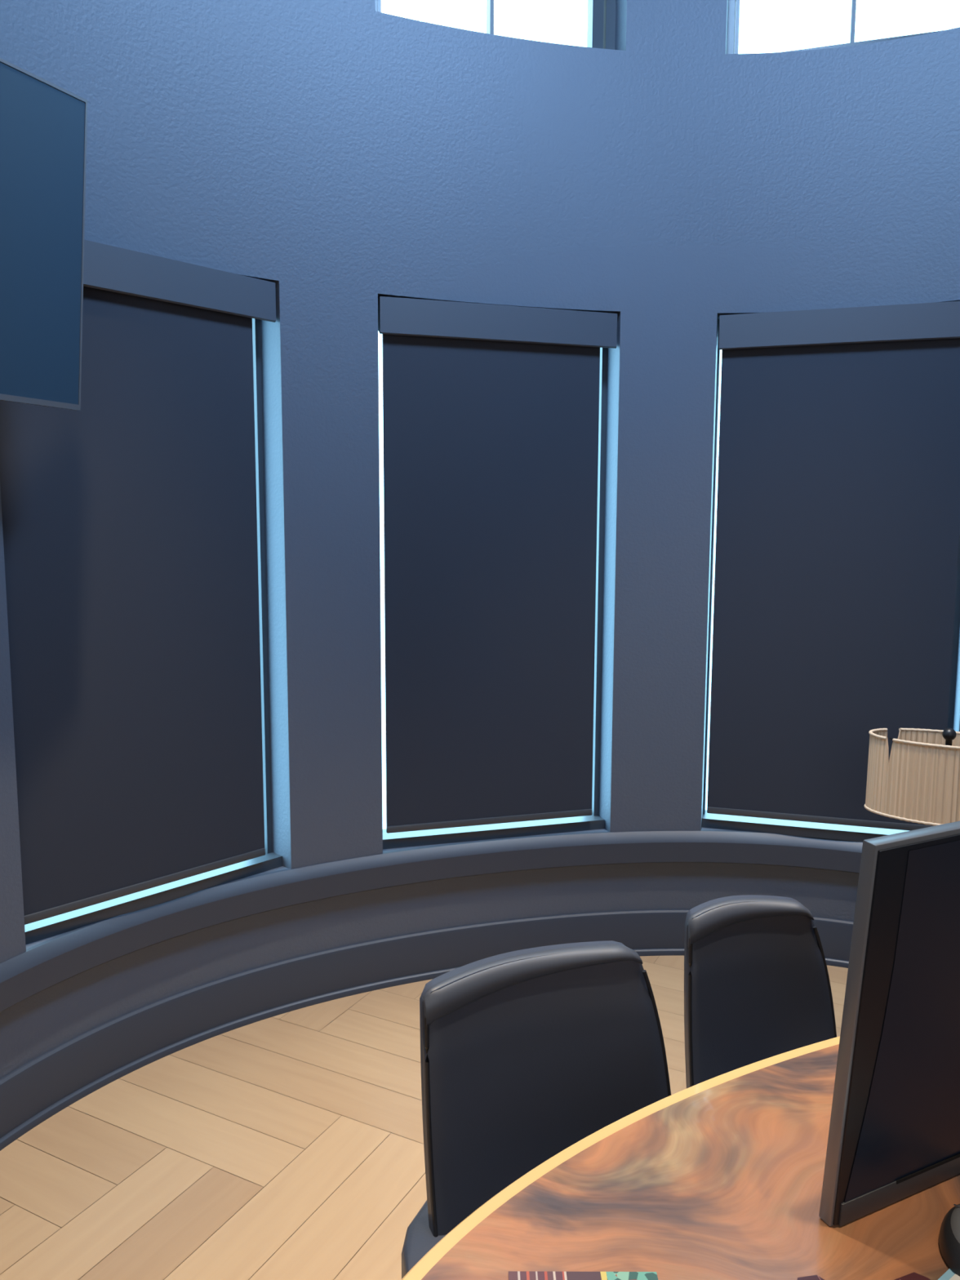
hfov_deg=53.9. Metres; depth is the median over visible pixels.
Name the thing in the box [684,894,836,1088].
chair
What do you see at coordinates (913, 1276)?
coaster
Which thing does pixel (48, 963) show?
trim
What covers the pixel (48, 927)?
window
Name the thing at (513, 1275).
book
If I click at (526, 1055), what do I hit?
chair
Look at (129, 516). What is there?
roller blind
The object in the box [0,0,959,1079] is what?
wall
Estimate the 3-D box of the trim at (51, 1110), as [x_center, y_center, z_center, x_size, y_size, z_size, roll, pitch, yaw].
[-1.189,1.401,1.229,7.034,0.022,2.321,-5,8,-36]
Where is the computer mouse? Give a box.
[938,1204,959,1276]
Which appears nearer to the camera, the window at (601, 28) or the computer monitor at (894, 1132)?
the computer monitor at (894, 1132)
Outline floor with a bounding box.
[0,955,848,1279]
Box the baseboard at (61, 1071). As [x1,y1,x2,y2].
[0,909,853,1138]
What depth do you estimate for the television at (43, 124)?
2.10 m
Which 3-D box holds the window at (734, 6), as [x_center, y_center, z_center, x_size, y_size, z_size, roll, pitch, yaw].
[1.244,-2.387,3.068,0.828,0.908,0.062,2,7,17]
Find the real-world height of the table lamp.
0.556 m
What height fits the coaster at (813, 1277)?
0.005 m
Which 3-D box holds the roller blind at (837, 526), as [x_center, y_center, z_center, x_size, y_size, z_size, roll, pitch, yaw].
[1.214,-0.226,3.246,0.812,1.757,0.062,2,7,17]
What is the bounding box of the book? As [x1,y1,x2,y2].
[508,1271,657,1279]
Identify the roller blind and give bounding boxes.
[0,240,275,924]
[377,296,617,833]
[706,301,959,831]
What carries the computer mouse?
on the conference table
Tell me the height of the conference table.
0.750 m
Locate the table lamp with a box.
[863,728,959,826]
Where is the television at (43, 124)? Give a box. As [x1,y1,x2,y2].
[0,57,87,410]
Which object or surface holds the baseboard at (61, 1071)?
attached to the wall
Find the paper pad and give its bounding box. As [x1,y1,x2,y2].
[937,1267,959,1279]
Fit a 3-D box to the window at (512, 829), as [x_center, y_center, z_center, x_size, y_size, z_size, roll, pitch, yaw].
[0.045,-0.208,3.292,0.831,1.823,0.113,-2,7,-16]
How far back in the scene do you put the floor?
2.35 m
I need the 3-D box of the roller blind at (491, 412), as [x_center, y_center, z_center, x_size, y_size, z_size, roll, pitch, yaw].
[0.064,-0.228,3.227,0.815,1.757,0.062,-2,7,-16]
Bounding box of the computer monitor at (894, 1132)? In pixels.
[818,821,959,1226]
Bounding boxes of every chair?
[401,940,671,1279]
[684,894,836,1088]
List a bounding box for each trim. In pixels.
[0,830,862,1012]
[0,948,848,1151]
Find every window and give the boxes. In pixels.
[24,318,282,944]
[375,0,615,49]
[382,347,607,848]
[702,319,959,841]
[727,0,942,53]
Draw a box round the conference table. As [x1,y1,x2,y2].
[401,1035,959,1279]
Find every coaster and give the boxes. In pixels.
[797,1275,824,1279]
[894,1271,930,1279]
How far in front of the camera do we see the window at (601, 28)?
3.17 m
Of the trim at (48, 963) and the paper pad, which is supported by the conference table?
the paper pad
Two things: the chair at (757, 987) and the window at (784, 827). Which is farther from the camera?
the window at (784, 827)

